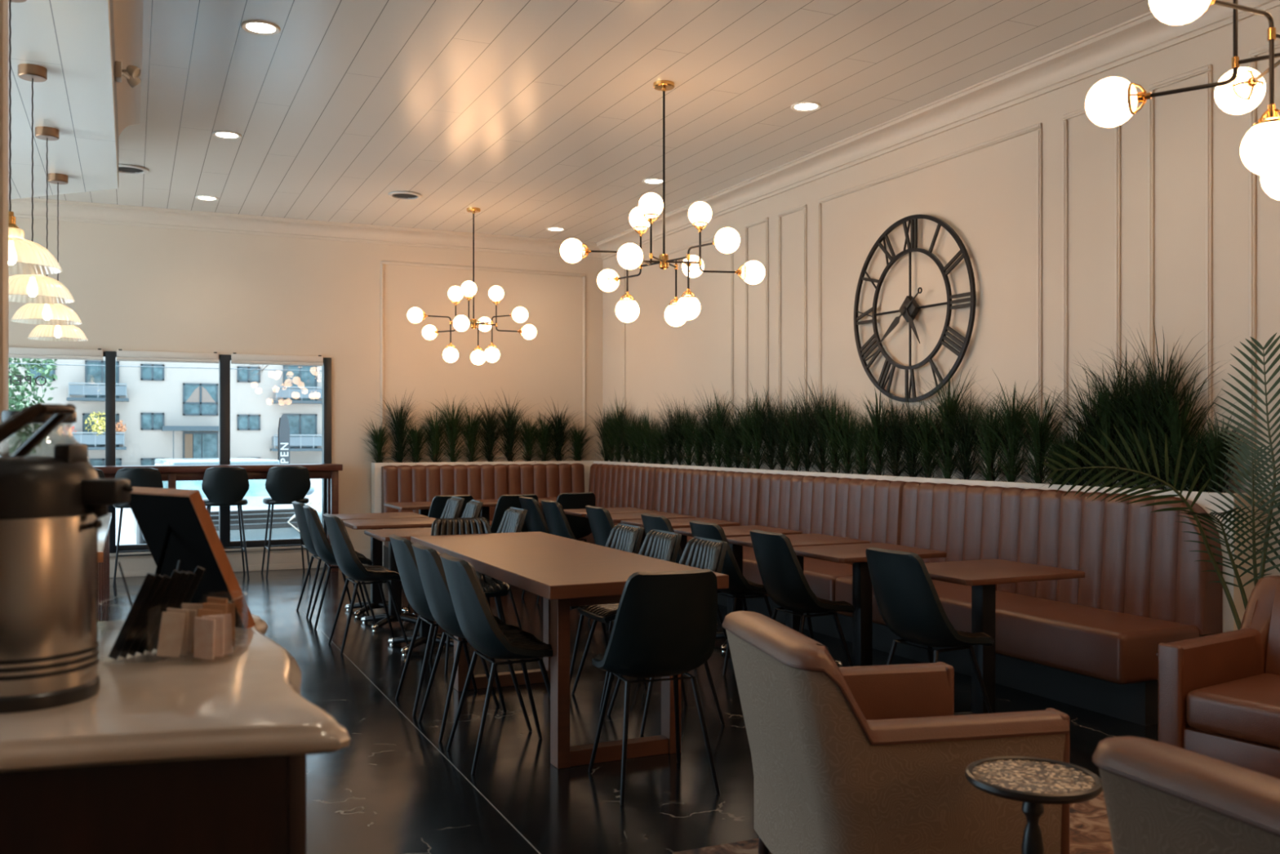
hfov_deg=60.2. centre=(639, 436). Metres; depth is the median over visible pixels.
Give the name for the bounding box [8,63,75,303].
pendant light
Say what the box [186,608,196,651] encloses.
packet
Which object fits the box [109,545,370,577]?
baseboard
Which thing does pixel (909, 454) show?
grass plant
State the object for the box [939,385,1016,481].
grass plant
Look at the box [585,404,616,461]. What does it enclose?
grass plant
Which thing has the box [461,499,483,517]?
dining chair
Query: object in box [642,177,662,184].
recessed light
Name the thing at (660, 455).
grass plant
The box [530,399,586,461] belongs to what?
grass plant
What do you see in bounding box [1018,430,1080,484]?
grass plant
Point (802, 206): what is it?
trim
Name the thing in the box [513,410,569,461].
grass plant
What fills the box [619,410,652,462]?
grass plant
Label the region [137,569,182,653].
stick
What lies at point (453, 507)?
dining chair
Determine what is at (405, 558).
dining chair
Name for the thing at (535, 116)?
ceiling
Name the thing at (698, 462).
grass plant
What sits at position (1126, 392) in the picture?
grass plant
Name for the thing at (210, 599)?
packet
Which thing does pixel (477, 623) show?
dining chair
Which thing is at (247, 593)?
caddy
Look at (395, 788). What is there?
floor
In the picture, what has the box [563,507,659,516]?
pedestal table
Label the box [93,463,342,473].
countertop
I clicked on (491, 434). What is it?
grass plant
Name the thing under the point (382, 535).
pedestal table
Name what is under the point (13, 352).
roller shade
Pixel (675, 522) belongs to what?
pedestal table
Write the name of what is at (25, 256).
pendant light
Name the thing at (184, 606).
packet
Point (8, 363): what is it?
overhead wire
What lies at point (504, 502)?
dining chair
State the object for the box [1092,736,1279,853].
armchair
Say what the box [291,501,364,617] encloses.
dining chair
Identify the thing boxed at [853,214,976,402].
wall clock
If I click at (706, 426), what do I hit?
grass plant
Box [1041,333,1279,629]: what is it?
potted palm
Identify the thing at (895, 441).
grass plant
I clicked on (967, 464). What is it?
grass plant
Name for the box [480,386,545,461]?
grass plant
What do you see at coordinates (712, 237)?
trim
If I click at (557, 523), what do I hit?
dining chair
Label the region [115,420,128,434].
flower box
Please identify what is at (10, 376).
sign
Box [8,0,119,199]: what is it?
ceiling
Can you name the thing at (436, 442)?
grass plant
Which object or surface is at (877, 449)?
grass plant
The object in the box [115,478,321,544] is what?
street
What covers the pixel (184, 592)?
stick
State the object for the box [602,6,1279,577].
wall
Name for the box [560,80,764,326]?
globe chandelier
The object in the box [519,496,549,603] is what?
dining chair
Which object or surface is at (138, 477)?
bar stool
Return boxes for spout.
[81,478,130,505]
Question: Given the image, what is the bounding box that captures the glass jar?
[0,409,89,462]
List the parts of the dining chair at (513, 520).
leg, leg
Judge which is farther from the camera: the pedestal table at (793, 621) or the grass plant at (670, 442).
the grass plant at (670, 442)
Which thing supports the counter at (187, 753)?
on the floor
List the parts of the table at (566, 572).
leg, rail, leg, leg, rail, rail, leg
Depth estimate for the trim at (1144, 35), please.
7.22 m
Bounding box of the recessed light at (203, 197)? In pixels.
[195,195,218,200]
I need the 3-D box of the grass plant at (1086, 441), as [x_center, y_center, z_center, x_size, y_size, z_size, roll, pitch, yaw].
[2.445,-0.064,6.215,0.446,0.771,0.986,0,0,-25]
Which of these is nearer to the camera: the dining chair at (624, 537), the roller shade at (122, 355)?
the dining chair at (624, 537)
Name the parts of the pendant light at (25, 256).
twisted cord, bulb, lamp shade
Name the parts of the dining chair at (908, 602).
leg, leg, under frame, leg, leg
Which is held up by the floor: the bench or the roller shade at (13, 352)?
the bench
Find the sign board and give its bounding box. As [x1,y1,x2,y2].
[128,486,255,628]
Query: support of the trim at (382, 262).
attached to the wall at (132, 288)
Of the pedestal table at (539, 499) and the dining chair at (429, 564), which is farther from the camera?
the pedestal table at (539, 499)
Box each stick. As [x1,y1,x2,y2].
[108,573,155,659]
[119,573,164,657]
[128,574,171,655]
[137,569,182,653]
[145,570,189,652]
[154,570,195,649]
[179,565,204,608]
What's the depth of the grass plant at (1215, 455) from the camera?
5.53 m
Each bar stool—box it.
[94,468,105,478]
[112,467,163,585]
[201,466,249,578]
[261,466,311,577]
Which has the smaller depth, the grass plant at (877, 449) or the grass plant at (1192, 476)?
the grass plant at (1192, 476)
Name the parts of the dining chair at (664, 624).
leg, leg, under frame, leg, leg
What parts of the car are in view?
roof panel, chrome trim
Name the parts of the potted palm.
frond stem, frond stem, frond stem, frond stem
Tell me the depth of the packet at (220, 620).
2.02 m
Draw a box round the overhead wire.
[8,363,321,371]
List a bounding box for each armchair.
[722,610,1069,853]
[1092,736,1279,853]
[1155,575,1279,778]
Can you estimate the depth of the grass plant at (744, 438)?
9.73 m
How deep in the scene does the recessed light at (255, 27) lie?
6.09 m
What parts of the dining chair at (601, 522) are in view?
leg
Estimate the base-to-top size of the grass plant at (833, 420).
0.748 m
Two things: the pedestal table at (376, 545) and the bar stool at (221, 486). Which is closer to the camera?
the pedestal table at (376, 545)
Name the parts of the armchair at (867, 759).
leg, arm, arm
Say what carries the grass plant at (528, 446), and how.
on the ledge
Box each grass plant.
[356,417,398,462]
[364,391,429,462]
[391,417,437,463]
[412,405,462,462]
[417,391,481,462]
[442,404,497,462]
[459,391,515,462]
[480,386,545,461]
[504,411,553,461]
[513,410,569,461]
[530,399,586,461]
[555,418,597,462]
[584,404,622,462]
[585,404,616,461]
[595,391,637,462]
[600,402,640,462]
[608,411,645,462]
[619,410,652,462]
[626,407,662,463]
[640,418,662,463]
[640,418,675,464]
[644,392,690,464]
[649,391,698,465]
[661,399,711,465]
[672,410,713,466]
[679,383,731,466]
[688,384,742,466]
[703,397,752,467]
[709,419,742,467]
[711,395,768,468]
[727,380,783,469]
[742,386,791,469]
[746,386,812,470]
[765,395,817,471]
[766,379,831,471]
[777,375,855,473]
[801,386,865,473]
[814,397,871,473]
[831,387,906,475]
[831,408,880,475]
[860,387,923,475]
[871,391,941,476]
[884,392,957,479]
[905,357,996,479]
[913,382,1011,479]
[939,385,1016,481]
[962,371,1053,482]
[989,385,1084,483]
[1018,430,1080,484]
[1022,418,1113,488]
[1028,365,1146,485]
[1034,351,1158,487]
[1060,344,1188,488]
[1068,342,1208,488]
[1077,315,1240,489]
[1104,366,1249,490]
[1148,422,1240,495]
[1158,407,1262,493]
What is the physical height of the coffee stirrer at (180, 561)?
0.166 m
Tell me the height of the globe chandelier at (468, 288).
1.532 m
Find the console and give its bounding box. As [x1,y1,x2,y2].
[97,512,111,621]
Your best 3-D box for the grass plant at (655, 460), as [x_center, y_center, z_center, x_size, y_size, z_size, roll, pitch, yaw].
[0.077,0.059,11.470,0.348,0.526,0.587,0,0,-25]
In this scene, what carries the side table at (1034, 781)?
on the area rug
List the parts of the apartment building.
pane, handrail, rail panel, rail panel, handrail, pane, pane, pane, pane, pane, pane, canopy post, door, pane, entrance frame, pane, pane, rail panel, handrail, rail panel, handrail, pane, pane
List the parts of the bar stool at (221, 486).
backrest, seat, leg, leg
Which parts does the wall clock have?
plate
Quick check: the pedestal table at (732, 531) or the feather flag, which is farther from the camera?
the feather flag
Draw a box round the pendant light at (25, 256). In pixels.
[8,0,62,275]
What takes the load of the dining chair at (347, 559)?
on the floor
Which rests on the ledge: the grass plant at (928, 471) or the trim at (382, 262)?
the grass plant at (928, 471)
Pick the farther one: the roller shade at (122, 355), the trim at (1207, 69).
the roller shade at (122, 355)
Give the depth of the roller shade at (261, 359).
11.45 m
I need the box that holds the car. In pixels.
[133,457,321,543]
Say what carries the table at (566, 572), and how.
on the floor
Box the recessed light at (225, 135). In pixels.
[212,130,241,139]
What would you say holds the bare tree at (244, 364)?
on the street
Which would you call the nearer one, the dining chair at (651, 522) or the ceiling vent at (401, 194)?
the dining chair at (651, 522)
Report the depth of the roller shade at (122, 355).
11.02 m
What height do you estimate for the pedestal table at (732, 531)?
0.760 m
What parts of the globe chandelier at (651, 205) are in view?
glass globe, glass globe, arm, glass globe, glass globe, arm, glass globe, glass globe, arm, stem, glass globe, arm, glass globe, arm, glass globe, glass globe, arm, glass globe, glass globe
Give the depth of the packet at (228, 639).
2.04 m
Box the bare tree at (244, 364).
[244,364,289,380]
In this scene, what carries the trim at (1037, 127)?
attached to the wall at (988, 195)
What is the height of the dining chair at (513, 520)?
0.877 m
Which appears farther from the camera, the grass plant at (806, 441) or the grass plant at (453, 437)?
the grass plant at (453, 437)
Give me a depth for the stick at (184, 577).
2.08 m
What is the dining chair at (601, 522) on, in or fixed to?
on the floor
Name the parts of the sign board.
support leg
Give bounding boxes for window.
[102,351,331,553]
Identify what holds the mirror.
on the car
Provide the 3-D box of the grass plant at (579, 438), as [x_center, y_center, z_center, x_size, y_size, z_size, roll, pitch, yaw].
[-0.691,0.041,12.729,0.853,0.561,0.351,0,0,-25]
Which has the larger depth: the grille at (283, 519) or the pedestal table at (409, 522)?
the grille at (283, 519)
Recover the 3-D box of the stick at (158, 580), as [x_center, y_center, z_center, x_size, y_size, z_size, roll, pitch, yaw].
[-0.915,0.328,2.024,0.081,0.152,0.005,0,0,-9]
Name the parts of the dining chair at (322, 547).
leg, leg, under frame, leg, leg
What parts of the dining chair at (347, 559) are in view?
leg, leg, under frame, leg, leg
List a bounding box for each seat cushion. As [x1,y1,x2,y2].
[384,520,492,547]
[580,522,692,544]
[742,546,852,612]
[835,576,1199,684]
[1186,673,1279,747]
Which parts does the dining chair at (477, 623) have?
leg, leg, under frame, leg, leg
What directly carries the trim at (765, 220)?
attached to the wall at (988, 195)
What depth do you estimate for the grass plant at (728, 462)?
10.06 m
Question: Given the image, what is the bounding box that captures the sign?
[8,358,46,386]
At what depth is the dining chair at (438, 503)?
9.57 m
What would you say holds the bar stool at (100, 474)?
on the floor
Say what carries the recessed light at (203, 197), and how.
in the ceiling at (535, 116)
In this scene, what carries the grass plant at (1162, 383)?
on the ledge
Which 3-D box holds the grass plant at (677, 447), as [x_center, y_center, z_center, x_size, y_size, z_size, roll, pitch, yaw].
[0.271,-0.079,10.934,0.446,0.801,0.986,0,0,-25]
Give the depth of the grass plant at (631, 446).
11.95 m
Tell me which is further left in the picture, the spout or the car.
the spout
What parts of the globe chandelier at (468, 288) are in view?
glass globe, glass globe, arm, glass globe, arm, glass globe, glass globe, glass globe, arm, stem, glass globe, arm, glass globe, glass globe, arm, glass globe, arm, glass globe, glass globe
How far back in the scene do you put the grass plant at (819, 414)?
8.69 m
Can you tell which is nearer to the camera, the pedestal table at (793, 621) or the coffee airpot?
the coffee airpot
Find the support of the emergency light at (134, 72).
attached to the soffit
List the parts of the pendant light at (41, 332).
twisted cord, lamp shade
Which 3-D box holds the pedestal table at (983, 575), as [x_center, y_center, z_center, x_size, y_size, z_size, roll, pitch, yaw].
[1.620,1.000,5.206,0.700,0.760,0.600,0,0,-25]
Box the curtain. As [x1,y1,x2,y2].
[185,386,215,402]
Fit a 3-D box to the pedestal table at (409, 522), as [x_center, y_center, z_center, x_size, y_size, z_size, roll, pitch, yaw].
[-1.800,1.000,8.111,0.700,0.760,0.600,0,0,-25]
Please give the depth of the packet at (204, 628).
1.99 m
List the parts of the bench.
backrest, backrest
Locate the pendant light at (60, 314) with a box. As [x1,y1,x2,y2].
[10,126,82,325]
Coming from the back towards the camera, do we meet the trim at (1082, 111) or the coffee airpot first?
the trim at (1082, 111)
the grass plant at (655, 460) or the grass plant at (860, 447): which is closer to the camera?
the grass plant at (860, 447)
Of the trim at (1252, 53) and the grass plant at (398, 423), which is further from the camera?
the grass plant at (398, 423)
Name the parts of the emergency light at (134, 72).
arm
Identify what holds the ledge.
on the floor
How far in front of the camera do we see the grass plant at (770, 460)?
9.39 m
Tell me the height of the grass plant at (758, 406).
0.851 m
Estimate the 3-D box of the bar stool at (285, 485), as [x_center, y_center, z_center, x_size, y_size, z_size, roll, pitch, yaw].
[-3.545,0.836,11.060,0.430,1.091,0.491,0,0,-25]
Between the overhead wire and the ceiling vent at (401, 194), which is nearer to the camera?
the ceiling vent at (401, 194)
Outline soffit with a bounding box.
[112,0,143,137]
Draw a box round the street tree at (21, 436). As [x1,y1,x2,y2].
[8,357,57,456]
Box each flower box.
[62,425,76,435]
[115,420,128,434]
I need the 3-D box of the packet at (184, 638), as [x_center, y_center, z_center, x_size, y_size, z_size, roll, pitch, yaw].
[-0.854,0.358,2.035,0.047,0.089,0.014,0,0,3]
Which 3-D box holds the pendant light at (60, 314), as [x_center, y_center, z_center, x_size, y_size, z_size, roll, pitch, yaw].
[-3.413,-1.215,6.355,0.364,1.110,0.364,0,0,-11]
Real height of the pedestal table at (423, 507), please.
0.760 m
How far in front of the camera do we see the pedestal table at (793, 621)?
6.64 m
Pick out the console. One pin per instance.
(104, 531)
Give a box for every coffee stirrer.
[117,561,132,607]
[176,560,181,571]
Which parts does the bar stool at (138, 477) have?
leg, seat, backrest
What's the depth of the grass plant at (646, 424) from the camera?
11.64 m
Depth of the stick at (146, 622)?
2.04 m
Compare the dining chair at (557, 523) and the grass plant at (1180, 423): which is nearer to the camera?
the grass plant at (1180, 423)
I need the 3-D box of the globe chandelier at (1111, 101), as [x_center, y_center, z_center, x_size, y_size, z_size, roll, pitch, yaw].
[1.974,-1.494,3.167,1.329,1.532,1.171,0,0,36]
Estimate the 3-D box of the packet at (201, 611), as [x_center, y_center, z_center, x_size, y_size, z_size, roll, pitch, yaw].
[-0.802,0.360,2.046,0.054,0.087,0.004,0,0,-16]
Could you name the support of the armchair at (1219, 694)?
on the area rug
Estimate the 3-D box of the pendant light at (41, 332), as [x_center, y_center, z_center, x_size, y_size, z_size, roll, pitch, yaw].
[-3.937,-1.215,7.468,0.364,1.110,0.364,0,0,-39]
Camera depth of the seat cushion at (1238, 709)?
3.99 m
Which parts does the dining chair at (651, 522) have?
leg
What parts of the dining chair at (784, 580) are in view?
leg, leg, under frame, leg, leg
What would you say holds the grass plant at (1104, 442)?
on the ledge
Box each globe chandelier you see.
[407,207,536,364]
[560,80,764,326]
[1084,0,1279,200]
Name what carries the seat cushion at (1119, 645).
on the bench
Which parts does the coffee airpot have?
carry handle, knob, press lever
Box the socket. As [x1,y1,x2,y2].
[8,211,19,228]
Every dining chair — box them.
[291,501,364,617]
[302,504,376,629]
[323,513,408,653]
[388,533,499,715]
[401,496,464,607]
[411,542,532,742]
[427,494,473,518]
[428,516,509,675]
[440,552,552,774]
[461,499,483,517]
[490,493,538,533]
[496,506,527,629]
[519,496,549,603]
[541,499,576,539]
[555,492,595,542]
[569,523,644,684]
[571,528,681,711]
[585,505,614,630]
[588,568,719,804]
[607,536,727,734]
[640,512,727,639]
[688,520,772,675]
[749,528,854,666]
[865,546,994,713]
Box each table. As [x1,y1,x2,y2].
[93,463,342,571]
[330,511,429,617]
[342,517,436,631]
[364,527,453,654]
[383,501,431,528]
[410,531,728,768]
[475,498,498,523]
[537,497,556,523]
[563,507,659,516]
[585,511,695,552]
[621,517,740,626]
[672,524,802,652]
[726,533,870,666]
[793,542,946,666]
[924,559,1084,715]
[964,755,1102,853]
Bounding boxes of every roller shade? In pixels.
[8,346,102,359]
[116,349,218,363]
[231,352,323,366]
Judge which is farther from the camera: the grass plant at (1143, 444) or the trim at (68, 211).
the trim at (68, 211)
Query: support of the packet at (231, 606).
in the caddy
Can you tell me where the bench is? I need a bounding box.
[381,462,1222,725]
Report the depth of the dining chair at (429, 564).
5.09 m
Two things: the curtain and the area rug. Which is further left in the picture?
the curtain
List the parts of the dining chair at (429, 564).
leg, leg, under frame, leg, leg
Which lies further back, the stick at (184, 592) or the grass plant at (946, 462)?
the grass plant at (946, 462)
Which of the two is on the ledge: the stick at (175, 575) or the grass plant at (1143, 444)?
the grass plant at (1143, 444)
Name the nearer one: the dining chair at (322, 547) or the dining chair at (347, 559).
the dining chair at (347, 559)
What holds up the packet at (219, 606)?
in the caddy
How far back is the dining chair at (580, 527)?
10.05 m
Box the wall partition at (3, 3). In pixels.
[0,0,8,456]
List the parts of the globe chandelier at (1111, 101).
glass globe, glass globe, arm, glass globe, arm, glass globe, arm, glass globe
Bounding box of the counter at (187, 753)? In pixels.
[0,613,350,853]
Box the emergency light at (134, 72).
[115,61,141,88]
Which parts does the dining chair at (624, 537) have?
leg, leg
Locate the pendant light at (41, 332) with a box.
[27,173,88,341]
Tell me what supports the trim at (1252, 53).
attached to the wall at (988, 195)
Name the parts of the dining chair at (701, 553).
leg, leg, leg, leg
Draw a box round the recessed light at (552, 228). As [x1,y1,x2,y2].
[546,226,564,231]
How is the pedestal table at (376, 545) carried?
on the floor
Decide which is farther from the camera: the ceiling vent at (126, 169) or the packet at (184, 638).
the ceiling vent at (126, 169)
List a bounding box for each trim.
[8,197,601,259]
[380,260,586,458]
[595,0,1279,259]
[622,235,733,462]
[744,217,768,464]
[777,204,806,466]
[817,123,1041,475]
[1062,107,1120,478]
[1147,64,1212,481]
[1248,40,1279,485]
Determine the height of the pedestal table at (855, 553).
0.760 m
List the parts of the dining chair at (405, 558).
leg, leg, under frame, leg, leg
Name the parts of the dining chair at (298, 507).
leg, leg, leg, leg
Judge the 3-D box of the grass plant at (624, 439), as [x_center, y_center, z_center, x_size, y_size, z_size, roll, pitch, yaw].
[-0.270,-0.064,12.107,0.446,0.771,0.986,0,0,-25]
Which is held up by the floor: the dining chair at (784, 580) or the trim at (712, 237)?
the dining chair at (784, 580)
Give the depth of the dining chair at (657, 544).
5.87 m
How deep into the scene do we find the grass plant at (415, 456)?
11.98 m
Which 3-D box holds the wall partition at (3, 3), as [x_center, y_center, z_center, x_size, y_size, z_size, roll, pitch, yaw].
[-2.119,-0.440,3.015,0.675,3.640,0.150,0,0,-25]
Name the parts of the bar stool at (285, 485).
leg, leg, seat, backrest, leg, leg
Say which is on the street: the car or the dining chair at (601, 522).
the car
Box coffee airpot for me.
[0,402,133,713]
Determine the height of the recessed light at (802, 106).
0.010 m
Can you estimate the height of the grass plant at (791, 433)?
0.724 m
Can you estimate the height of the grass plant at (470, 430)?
0.718 m
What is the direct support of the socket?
attached to the pendant light at (25, 256)
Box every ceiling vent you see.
[119,164,148,173]
[387,191,422,199]
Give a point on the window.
(224, 360)
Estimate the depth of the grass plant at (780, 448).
9.23 m
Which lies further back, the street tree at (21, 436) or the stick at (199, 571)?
the street tree at (21, 436)
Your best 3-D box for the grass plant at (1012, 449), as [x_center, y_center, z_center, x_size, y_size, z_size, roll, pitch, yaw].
[2.184,-0.060,6.750,0.472,0.764,1.037,0,0,-25]
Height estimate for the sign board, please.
0.305 m
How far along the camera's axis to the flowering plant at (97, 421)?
61.93 m
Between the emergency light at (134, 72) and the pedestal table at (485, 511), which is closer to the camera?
the emergency light at (134, 72)
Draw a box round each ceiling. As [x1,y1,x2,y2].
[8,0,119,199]
[33,0,1151,242]
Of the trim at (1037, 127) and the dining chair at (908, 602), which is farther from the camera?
the trim at (1037, 127)
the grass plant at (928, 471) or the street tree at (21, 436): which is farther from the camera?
the street tree at (21, 436)
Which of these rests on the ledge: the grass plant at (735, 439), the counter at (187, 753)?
the grass plant at (735, 439)
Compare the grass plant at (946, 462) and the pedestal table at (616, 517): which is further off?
the pedestal table at (616, 517)
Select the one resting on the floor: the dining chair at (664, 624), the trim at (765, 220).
the dining chair at (664, 624)
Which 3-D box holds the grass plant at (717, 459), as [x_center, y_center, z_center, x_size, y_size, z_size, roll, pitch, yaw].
[0.609,-0.106,10.167,0.472,0.856,1.037,0,0,-25]
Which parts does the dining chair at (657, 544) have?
leg, leg, leg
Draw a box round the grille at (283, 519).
[210,508,298,530]
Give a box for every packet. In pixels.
[156,611,185,657]
[166,607,188,654]
[182,603,202,615]
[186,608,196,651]
[191,608,222,653]
[193,617,215,659]
[201,615,224,656]
[202,602,226,613]
[207,596,227,613]
[208,613,232,653]
[227,603,235,646]
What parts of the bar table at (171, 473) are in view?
leg, leg, leg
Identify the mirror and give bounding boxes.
[306,485,314,495]
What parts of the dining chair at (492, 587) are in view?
leg, leg, leg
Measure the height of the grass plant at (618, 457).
0.886 m
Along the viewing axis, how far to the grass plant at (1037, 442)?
6.59 m
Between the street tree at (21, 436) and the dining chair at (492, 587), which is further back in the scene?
the street tree at (21, 436)
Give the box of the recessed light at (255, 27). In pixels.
[240,20,280,35]
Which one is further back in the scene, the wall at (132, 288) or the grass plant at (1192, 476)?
the wall at (132, 288)
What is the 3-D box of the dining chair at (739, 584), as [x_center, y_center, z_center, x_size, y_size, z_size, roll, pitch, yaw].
[0.576,0.943,6.652,0.501,0.877,0.445,0,0,-25]
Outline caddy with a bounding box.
[97,593,248,662]
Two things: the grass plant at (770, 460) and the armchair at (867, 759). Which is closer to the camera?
the armchair at (867, 759)
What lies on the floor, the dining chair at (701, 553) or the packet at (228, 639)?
the dining chair at (701, 553)
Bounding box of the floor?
[106,564,1158,853]
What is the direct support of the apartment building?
on the street
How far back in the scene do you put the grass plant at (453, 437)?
12.16 m
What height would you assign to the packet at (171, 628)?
0.084 m
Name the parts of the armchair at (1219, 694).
arm, seat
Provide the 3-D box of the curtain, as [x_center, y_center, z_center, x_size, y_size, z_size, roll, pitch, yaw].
[-25.899,-2.494,65.080,1.738,1.012,0.001,0,0,-25]
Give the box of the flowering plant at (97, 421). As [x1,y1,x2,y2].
[84,411,105,435]
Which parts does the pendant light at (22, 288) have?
twisted cord, lamp shade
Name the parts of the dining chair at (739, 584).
leg, under frame, leg, leg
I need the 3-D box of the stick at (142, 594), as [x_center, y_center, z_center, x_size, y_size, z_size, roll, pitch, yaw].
[-0.923,0.326,2.007,0.082,0.156,0.005,0,0,-9]
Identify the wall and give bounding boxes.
[8,217,602,559]
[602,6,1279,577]
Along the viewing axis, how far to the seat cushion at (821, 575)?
7.63 m
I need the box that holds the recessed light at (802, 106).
[791,102,821,111]
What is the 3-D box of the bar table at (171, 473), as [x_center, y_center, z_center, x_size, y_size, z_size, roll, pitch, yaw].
[-5.159,0.830,10.560,4.470,1.100,0.400,0,0,-25]
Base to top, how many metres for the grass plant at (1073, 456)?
0.457 m
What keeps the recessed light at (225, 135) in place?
in the ceiling at (535, 116)
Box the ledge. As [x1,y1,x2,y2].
[371,460,1261,636]
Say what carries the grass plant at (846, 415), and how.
on the ledge
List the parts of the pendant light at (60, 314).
lamp shade, twisted cord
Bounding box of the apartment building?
[8,356,321,466]
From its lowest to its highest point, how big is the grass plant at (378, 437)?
0.542 m
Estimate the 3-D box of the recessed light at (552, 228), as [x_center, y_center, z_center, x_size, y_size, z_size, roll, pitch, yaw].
[-0.916,-2.255,11.998,0.208,0.010,0.208,0,0,-25]
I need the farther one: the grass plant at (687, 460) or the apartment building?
the apartment building
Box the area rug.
[672,790,1114,853]
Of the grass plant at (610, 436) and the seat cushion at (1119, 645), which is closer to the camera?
the seat cushion at (1119, 645)
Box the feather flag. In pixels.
[277,413,289,463]

